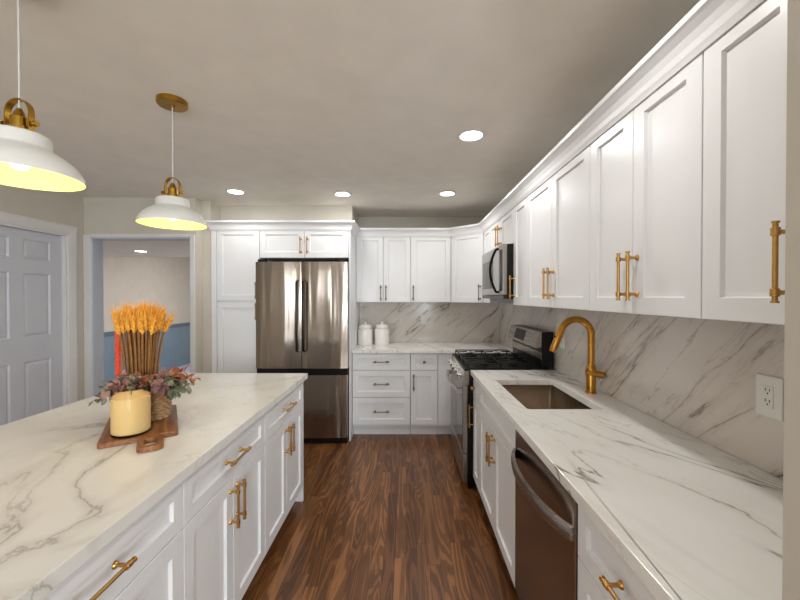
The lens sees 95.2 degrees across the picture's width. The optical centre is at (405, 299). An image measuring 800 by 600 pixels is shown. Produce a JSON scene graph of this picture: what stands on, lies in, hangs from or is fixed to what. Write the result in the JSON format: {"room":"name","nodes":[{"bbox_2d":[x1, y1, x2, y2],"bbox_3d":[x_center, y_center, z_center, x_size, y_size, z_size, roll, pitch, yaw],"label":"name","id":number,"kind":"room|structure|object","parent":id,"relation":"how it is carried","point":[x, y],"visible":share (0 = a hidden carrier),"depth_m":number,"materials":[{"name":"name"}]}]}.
{"room":"kitchen","nodes":[
{"label":"kitchen","id":0,"kind":"room"},
{"bbox_2d":[0,184,83,400],"bbox_3d":[-3.220,0.247,0.046,0.120,2.440,7.087,0,1,0],"label":"wall","id":1,"kind":"structure","parent":0,"point":[65,208],"depth_m":3.35,"materials":[{"name":"beige paint"}]},
{"bbox_2d":[0,226,62,425],"bbox_3d":[-3.214,0.421,3.001,0.038,2.015,0.785,0,1,0],"label":"door","id":2,"kind":"structure","parent":1,"relation":"in","point":[31,362],"depth_m":3.10,"materials":[{"name":"grey paint"}]},
{"bbox_2d":[0,211,77,405],"bbox_3d":[-3.209,0.375,3.001,0.142,2.132,0.989,0,1,0],"label":"door frame","id":3,"kind":"structure","parent":1,"relation":"attached to","point":[69,242],"depth_m":3.40,"materials":[{"name":"white paint"}]},
{"bbox_2d":[84,198,202,372],"bbox_3d":[-2.672,0.215,3.647,1.216,2.440,0.115,0,1,0],"label":"wall","id":4,"kind":"structure","parent":0,"point":[101,215],"depth_m":3.58,"materials":[{"name":"beige paint"}]},
{"bbox_2d":[83,234,195,398],"bbox_3d":[-2.613,0.395,3.643,1.088,2.081,0.136,0,1,0],"label":"door frame","id":5,"kind":"structure","parent":4,"relation":"attached to","point":[87,256],"depth_m":3.58,"materials":[{"name":"white paint"}]},
{"bbox_2d":[103,257,189,331],"bbox_3d":[-4.830,0.192,6.353,0.100,2.440,5.298,0,1,0],"label":"wall","id":6,"kind":"structure","parent":0,"point":[164,280],"depth_m":6.75,"materials":[{"name":"paint"}]},
{"bbox_2d":[104,326,189,380],"bbox_3d":[-4.774,0.977,6.360,0.012,0.870,5.298,0,1,0],"label":"wainscoting","id":7,"kind":"structure","parent":6,"relation":"attached to","point":[177,339],"depth_m":7.30,"materials":[{"name":"blue paint"}]},
{"bbox_2d":[104,358,189,385],"bbox_3d":[-4.761,1.347,6.363,0.014,0.130,5.298,0,1,0],"label":"baseboard","id":8,"kind":"structure","parent":6,"relation":"attached to","point":[187,360],"depth_m":7.50,"materials":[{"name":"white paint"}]},
{"bbox_2d":[104,322,189,336],"bbox_3d":[-4.766,0.544,6.356,0.028,0.075,5.298,0,1,0],"label":"chair rail","id":9,"kind":"object","parent":6,"relation":"attached to","point":[106,334],"depth_m":7.43,"materials":[{"name":"blue paint"}]},
{"bbox_2d":[103,241,189,256],"bbox_3d":[-3.472,-0.874,6.394,2.816,0.410,5.398,0,1,0],"label":"ceiling","id":10,"kind":"structure","parent":0,"point":[110,248],"depth_m":4.63,"materials":[{"name":"paint"}]},
{"bbox_2d":[202,201,220,372],"bbox_3d":[-2.021,0.211,4.074,0.087,2.440,0.740,0,1,0],"label":"wall","id":11,"kind":"structure","parent":0,"point":[211,210],"depth_m":3.70,"materials":[{"name":"beige paint"}]},
{"bbox_2d":[221,206,358,225],"bbox_3d":[-1.276,-0.912,4.163,1.402,0.195,0.542,0,1,0],"label":"wall","id":12,"kind":"structure","parent":0,"point":[227,212],"depth_m":3.89,"materials":[{"name":"beige paint"}]},
{"bbox_2d":[205,220,359,236],"bbox_3d":[-1.268,-0.750,3.843,1.515,0.096,0.402,0,1,0],"label":"crown molding","id":13,"kind":"structure","parent":12,"relation":"attached to","point":[213,225],"depth_m":3.67,"materials":[{"name":"white paint"}]},
{"bbox_2d":[260,231,348,261],"bbox_3d":[-1.030,-0.578,4.043,0.899,0.295,0.780,0,1,0],"label":"upper cabinet","id":14,"kind":"object","parent":12,"relation":"attached to","point":[276,246],"visible":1,"depth_m":3.71,"materials":[{"name":"white paint"}]},
{"bbox_2d":[159,363,518,599],"bbox_3d":[-1.350,1.464,2.763,7.100,0.058,12.700,0,1,0],"label":"floor","id":15,"kind":"structure","parent":0,"point":[379,516],"depth_m":2.27,"materials":[{"name":"brown wood"}]},
{"bbox_2d":[41,482,182,599],"bbox_3d":[-1.017,1.022,0.865,0.642,0.874,0.697,0,1,0],"label":"base cabinet","id":16,"kind":"object","parent":15,"relation":"on","point":[144,561],"visible":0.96,"depth_m":1.02,"materials":[{"name":"white paint"}]},
{"bbox_2d":[211,231,217,372],"bbox_3d":[-1.948,0.356,3.753,0.053,2.157,0.100,0,1,0],"label":"filler panel","id":17,"kind":"object","parent":15,"relation":"on","point":[214,301],"visible":0.27,"depth_m":3.70,"materials":[{"name":"white paint"}]},
{"bbox_2d":[182,414,264,599],"bbox_3d":[-1.017,1.016,1.563,0.642,0.874,0.697,0,1,0],"label":"base cabinet","id":18,"kind":"object","parent":15,"relation":"on","point":[223,528],"visible":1,"depth_m":1.50,"materials":[{"name":"white paint"}]},
{"bbox_2d":[0,373,307,599],"bbox_3d":[-1.224,0.558,1.542,1.026,0.038,2.195,0,1,0],"label":"countertop","id":19,"kind":"structure","parent":18,"relation":"on","point":[64,498],"depth_m":1.17,"materials":[{"name":"stone"}]},
{"bbox_2d":[114,331,121,377],"bbox_3d":[-1.384,0.334,1.755,0.027,0.405,0.027,0,1,0],"label":"taper candle","id":20,"kind":"object","parent":19,"relation":"on","point":[117,354],"visible":0.46,"depth_m":1.75,"materials":[{"name":"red wax"}]},
{"bbox_2d":[97,405,177,452],"bbox_3d":[-1.093,0.529,1.510,0.252,0.020,0.555,0,1,-33],"label":"cutting board","id":21,"kind":"object","parent":19,"relation":"on","point":[163,428],"visible":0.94,"depth_m":1.39,"materials":[{"name":"brown wood"}]},
{"bbox_2d":[110,384,150,438],"bbox_3d":[-1.076,0.431,1.429,0.128,0.176,0.128,0,1,0],"label":"jar candle","id":22,"kind":"object","parent":21,"relation":"on","point":[130,405],"visible":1,"depth_m":1.38,"materials":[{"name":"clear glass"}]},
{"bbox_2d":[109,298,177,375],"bbox_3d":[-1.229,0.251,1.712,0.279,0.530,0.235,0,1,-20],"label":"sheaf","id":23,"kind":"object","parent":21,"relation":"on","point":[141,353],"visible":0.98,"depth_m":1.66,"materials":[{"name":"plant"}]},
{"bbox_2d":[89,365,200,405],"bbox_3d":[-1.125,0.368,1.583,0.350,0.160,0.293,0,1,26],"label":"arrangement","id":24,"kind":"object","parent":21,"relation":"on","point":[164,383],"visible":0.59,"depth_m":1.56,"materials":[{"name":"pink plant"}]},
{"bbox_2d":[151,394,171,420],"bbox_3d":[-1.105,0.454,1.604,0.131,0.128,0.132,0,1,0],"label":"woven basket","id":25,"kind":"object","parent":21,"relation":"on","point":[160,409],"visible":0.44,"depth_m":1.57,"materials":[{"name":"wicker"}]},
{"bbox_2d":[217,231,273,372],"bbox_3d":[-1.700,0.353,4.051,0.435,2.157,0.780,0,1,0],"label":"pantry cabinet","id":26,"kind":"object","parent":15,"relation":"on","point":[238,252],"visible":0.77,"depth_m":3.71,"materials":[{"name":"white paint"}]},
{"bbox_2d":[264,383,302,554],"bbox_3d":[-1.017,1.010,2.262,0.642,0.874,0.697,0,1,0],"label":"base cabinet","id":27,"kind":"object","parent":15,"relation":"on","point":[283,443],"visible":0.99,"depth_m":2.20,"materials":[{"name":"white paint"}]},
{"bbox_2d":[295,403,303,500],"bbox_3d":[-1.069,1.007,2.623,0.661,0.874,0.023,0,1,0],"label":"end panel","id":28,"kind":"object","parent":15,"relation":"on","point":[300,497],"visible":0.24,"depth_m":2.63,"materials":[{"name":"white paint"}]},
{"bbox_2d":[256,259,348,442],"bbox_3d":[-1.038,0.509,3.995,0.914,1.835,0.870,0,1,0],"label":"refrigerator","id":29,"kind":"object","parent":15,"relation":"on","point":[302,308],"visible":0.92,"depth_m":3.62,"materials":[{"name":"silver metal"}]},
{"bbox_2d":[349,231,359,440],"bbox_3d":[-0.571,0.353,4.073,0.015,2.157,0.739,0,1,0],"label":"panel","id":30,"kind":"object","parent":15,"relation":"on","point":[354,307],"visible":0.5,"depth_m":3.84,"materials":[{"name":"white paint"}]},
{"bbox_2d":[353,353,409,433],"bbox_3d":[-0.258,0.993,4.113,0.605,0.877,0.668,0,1,0],"label":"base cabinet","id":31,"kind":"object","parent":15,"relation":"on","point":[381,381],"visible":1,"depth_m":3.83,"materials":[{"name":"white paint"}]},
{"bbox_2d":[410,353,437,433],"bbox_3d":[0.190,0.993,4.113,0.285,0.877,0.668,0,1,0],"label":"base cabinet","id":32,"kind":"object","parent":15,"relation":"on","point":[423,366],"visible":1,"depth_m":3.83,"materials":[{"name":"white paint"}]},
{"bbox_2d":[437,353,451,433],"bbox_3d":[0.730,0.994,3.989,0.790,0.877,0.916,0,1,0],"label":"base cabinet","id":33,"kind":"object","parent":15,"relation":"on","point":[444,388],"visible":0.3,"depth_m":3.82,"materials":[{"name":"white paint"}]},
{"bbox_2d":[352,342,512,352],"bbox_3d":[0.286,0.535,3.979,1.696,0.036,0.910,0,1,0],"label":"countertop","id":34,"kind":"structure","parent":33,"relation":"on","point":[393,347],"depth_m":3.98,"materials":[{"name":"stone"}]},
{"bbox_2d":[358,322,372,344],"bbox_3d":[-0.474,0.383,4.239,0.170,0.265,0.170,0,1,0],"label":"canister","id":35,"kind":"object","parent":34,"relation":"on","point":[365,333],"visible":1,"depth_m":4.17,"materials":[{"name":"white ceramic"}]},
{"bbox_2d":[375,322,388,344],"bbox_3d":[-0.279,0.383,4.239,0.170,0.265,0.170,0,1,0],"label":"canister","id":36,"kind":"object","parent":34,"relation":"on","point":[381,331],"visible":1,"depth_m":4.17,"materials":[{"name":"white ceramic"}]},
{"bbox_2d":[468,378,479,490],"bbox_3d":[0.798,1.005,2.648,0.666,0.877,0.226,0,1,0],"label":"base cabinet","id":37,"kind":"object","parent":15,"relation":"on","point":[475,388],"visible":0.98,"depth_m":2.69,"materials":[{"name":"white paint"}]},
{"bbox_2d":[470,370,782,599],"bbox_3d":[0.811,0.556,1.628,0.648,0.036,2.258,0,1,0],"label":"countertop","id":38,"kind":"structure","parent":37,"relation":"on","point":[692,519],"depth_m":1.04,"materials":[{"name":"stone"}]},
{"bbox_2d":[502,385,590,408],"bbox_3d":[0.786,0.682,2.116,0.426,0.223,0.688,0,1,0],"label":"sink","id":39,"kind":"object","parent":38,"relation":"in","point":[529,396],"visible":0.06,"depth_m":2.44,"materials":[{"name":"silver metal"}]},
{"bbox_2d":[549,316,604,393],"bbox_3d":[0.981,0.313,2.094,0.306,0.441,0.079,0,1,0],"label":"faucet","id":40,"kind":"object","parent":38,"relation":"on","point":[591,373],"visible":1,"depth_m":2.08,"materials":[{"name":"gold metal"}]},
{"bbox_2d":[479,385,515,586],"bbox_3d":[0.798,1.010,2.115,0.666,0.877,0.838,0,1,0],"label":"base cabinet","id":41,"kind":"object","parent":15,"relation":"on","point":[496,433],"visible":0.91,"depth_m":2.03,"materials":[{"name":"white paint"}]},
{"bbox_2d":[446,324,552,488],"bbox_3d":[0.738,0.838,3.143,0.758,1.203,0.757,0,1,0],"label":"gas range","id":42,"kind":"object","parent":15,"relation":"on","point":[531,345],"visible":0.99,"depth_m":2.88,"materials":[{"name":"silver metal"}]},
{"bbox_2d":[452,353,540,370],"bbox_3d":[0.735,0.526,3.140,0.584,0.023,0.757,0,0,0],"label":"cooktop","id":43,"kind":"object","parent":42,"relation":"in","point":[458,360],"depth_m":2.92,"materials":[{"name":"black metal"}]},
{"bbox_2d":[511,430,578,599],"bbox_3d":[0.782,1.018,1.391,0.697,0.873,0.598,0,1,0],"label":"dishwasher","id":44,"kind":"object","parent":15,"relation":"on","point":[546,514],"visible":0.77,"depth_m":1.34,"materials":[{"name":"silver metal"}]},
{"bbox_2d":[578,505,656,599],"bbox_3d":[0.798,1.022,0.800,0.666,0.877,0.569,0,1,0],"label":"base cabinet","id":45,"kind":"object","parent":15,"relation":"on","point":[603,574],"visible":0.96,"depth_m":0.96,"materials":[{"name":"white paint"}]},
{"bbox_2d":[0,0,699,216],"bbox_3d":[-0.555,-1.002,0.472,5.510,0.050,8.162,0,1,0],"label":"ceiling","id":46,"kind":"structure","parent":0,"point":[290,102],"depth_m":1.70,"materials":[{"name":"paint"}]},
{"bbox_2d":[0,0,85,191],"bbox_3d":[-1.160,-0.676,1.094,0.301,0.614,0.301,0,1,0],"label":"pendant light","id":47,"kind":"object","parent":46,"relation":"hanging from","point":[28,160],"visible":1,"depth_m":1.09,"materials":[{"name":"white metal"}]},
{"bbox_2d":[135,93,206,229],"bbox_3d":[-1.160,-0.682,1.814,0.301,0.614,0.301,0,1,0],"label":"pendant light","id":48,"kind":"object","parent":46,"relation":"hanging from","point":[170,210],"visible":1,"depth_m":1.79,"materials":[{"name":"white metal"}]},
{"bbox_2d":[225,189,245,194],"bbox_3d":[-1.574,-0.999,3.371,0.176,0.008,0.176,0,1,0],"label":"recessed light","id":49,"kind":"object","parent":46,"relation":"in","point":[231,191],"visible":1,"depth_m":3.36,"materials":[{"name":"white paint"}]},
{"bbox_2d":[333,191,351,196],"bbox_3d":[-0.600,-0.999,3.451,0.176,0.008,0.176,0,1,0],"label":"recessed light","id":50,"kind":"object","parent":46,"relation":"in","point":[338,193],"visible":1,"depth_m":3.44,"materials":[{"name":"white paint"}]},
{"bbox_2d":[438,191,456,195],"bbox_3d":[0.387,-0.999,3.431,0.176,0.008,0.176,0,1,0],"label":"recessed light","id":51,"kind":"object","parent":46,"relation":"in","point":[442,193],"visible":1,"depth_m":3.42,"materials":[{"name":"white paint"}]},
{"bbox_2d":[457,128,485,141],"bbox_3d":[0.393,-0.988,2.197,0.176,0.008,0.176,0,1,0],"label":"recessed light","id":52,"kind":"object","parent":46,"relation":"in","point":[468,135],"visible":1,"depth_m":2.19,"materials":[{"name":"white paint"}]},
{"bbox_2d":[359,217,484,227],"bbox_3d":[-0.459,0.208,4.504,3.211,2.440,0.120,0,1,0],"label":"wall","id":53,"kind":"structure","parent":0,"point":[364,222],"depth_m":4.43,"materials":[{"name":"beige paint"}]},
{"bbox_2d":[356,237,410,301],"bbox_3d":[-0.255,-0.351,4.242,0.612,0.752,0.366,0,1,0],"label":"upper cabinet","id":54,"kind":"object","parent":53,"relation":"attached to","point":[383,264],"visible":1,"depth_m":4.11,"materials":[{"name":"white paint"}]},
{"bbox_2d":[360,302,498,341],"bbox_3d":[0.286,0.268,4.438,1.694,0.488,0.011,0,1,0],"label":"backsplash","id":55,"kind":"structure","parent":53,"relation":"attached to","point":[446,321],"depth_m":4.43,"materials":[{"name":"stone"}]},
{"bbox_2d":[421,315,426,324],"bbox_3d":[0.215,0.238,4.428,0.074,0.118,0.009,0,1,0],"label":"switch plate","id":56,"kind":"object","parent":55,"relation":"attached to","point":[423,317],"visible":1,"depth_m":4.43,"materials":[{"name":"white plastic"}]},
{"bbox_2d":[411,237,450,301],"bbox_3d":[0.278,-0.351,4.242,0.451,0.752,0.366,0,1,0],"label":"upper cabinet","id":57,"kind":"object","parent":53,"relation":"attached to","point":[430,256],"visible":1,"depth_m":4.11,"materials":[{"name":"white paint"}]},
{"bbox_2d":[547,368,781,479],"bbox_3d":[1.207,0.225,2.533,0.120,2.440,4.062,0,1,0],"label":"wall","id":58,"kind":"structure","parent":0,"point":[547,368],"depth_m":1.55,"materials":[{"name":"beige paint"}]},
{"bbox_2d":[451,233,483,302],"bbox_3d":[0.820,-0.350,4.117,0.626,0.752,0.617,0,1,0],"label":"upper cabinet","id":59,"kind":"object","parent":58,"relation":"attached to","point":[467,251],"visible":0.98,"depth_m":3.96,"materials":[{"name":"white paint"}]},
{"bbox_2d":[484,228,512,302],"bbox_3d":[0.972,-0.346,3.663,0.323,0.752,0.301,0,1,0],"label":"upper cabinet","id":60,"kind":"object","parent":58,"relation":"attached to","point":[487,232],"visible":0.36,"depth_m":3.62,"materials":[{"name":"white paint"}]},
{"bbox_2d":[490,208,513,250],"bbox_3d":[0.950,-0.575,3.130,0.366,0.284,0.759,0,1,0],"label":"upper cabinet","id":61,"kind":"object","parent":58,"relation":"attached to","point":[502,231],"visible":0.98,"depth_m":3.07,"materials":[{"name":"white paint"}]},
{"bbox_2d":[482,244,513,298],"bbox_3d":[0.896,-0.220,3.133,0.470,0.416,0.754,0,1,0],"label":"microwave","id":62,"kind":"object","parent":61,"relation":"attached to","point":[498,263],"visible":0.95,"depth_m":2.88,"materials":[{"name":"metal"}]},
{"bbox_2d":[509,197,526,305],"bbox_3d":[0.950,-0.337,2.600,0.366,0.752,0.304,0,1,0],"label":"upper cabinet","id":63,"kind":"object","parent":58,"relation":"attached to","point":[519,295],"visible":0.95,"depth_m":2.62,"materials":[{"name":"white paint"}]},
{"bbox_2d":[527,145,590,310],"bbox_3d":[0.950,-0.332,2.028,0.366,0.752,0.837,0,1,0],"label":"upper cabinet","id":64,"kind":"object","parent":58,"relation":"attached to","point":[558,210],"visible":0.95,"depth_m":1.93,"materials":[{"name":"white paint"}]},
{"bbox_2d":[356,0,763,236],"bbox_3d":[0.124,-0.737,2.393,1.367,0.096,3.408,0,1,0],"label":"crown molding","id":65,"kind":"structure","parent":64,"relation":"attached to","point":[707,21],"depth_m":1.28,"materials":[{"name":"white paint"}]},
{"bbox_2d":[499,303,784,479],"bbox_3d":[1.141,0.285,2.474,0.011,0.488,3.938,0,1,0],"label":"backsplash","id":66,"kind":"structure","parent":58,"relation":"attached to","point":[697,377],"depth_m":1.48,"materials":[{"name":"stone"}]},
{"bbox_2d":[560,332,564,348],"bbox_3d":[1.130,0.289,2.643,0.009,0.122,0.080,0,1,0],"label":"wall outlet","id":67,"kind":"object","parent":66,"relation":"attached to","point":[562,343],"visible":0.6,"depth_m":2.62,"materials":[{"name":"white plastic"}]},
{"bbox_2d":[756,374,783,421],"bbox_3d":[1.130,0.302,1.138,0.009,0.130,0.085,0,1,0],"label":"wall outlet","id":68,"kind":"object","parent":66,"relation":"attached to","point":[769,390],"visible":1,"depth_m":1.13,"materials":[{"name":"white plastic"}]},
{"bbox_2d":[590,51,703,318],"bbox_3d":[0.950,-0.325,1.304,0.366,0.752,0.609,0,1,0],"label":"upper cabinet","id":69,"kind":"object","parent":58,"relation":"attached to","point":[646,170],"visible":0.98,"depth_m":1.21,"materials":[{"name":"white paint"}]},
{"bbox_2d":[702,0,787,324],"bbox_3d":[0.950,-0.322,0.867,0.366,0.752,0.264,0,1,0],"label":"upper cabinet","id":70,"kind":"object","parent":58,"relation":"attached to","point":[745,100],"visible":0.72,"depth_m":0.88,"materials":[{"name":"white paint"}]},
{"bbox_2d":[782,0,799,599],"bbox_3d":[1.319,0.260,-1.498,1.601,2.440,4.000,0,1,0],"label":"wall","id":71,"kind":"structure","parent":0,"point":[790,562],"depth_m":0.49,"materials":[{"name":"beige paint"}]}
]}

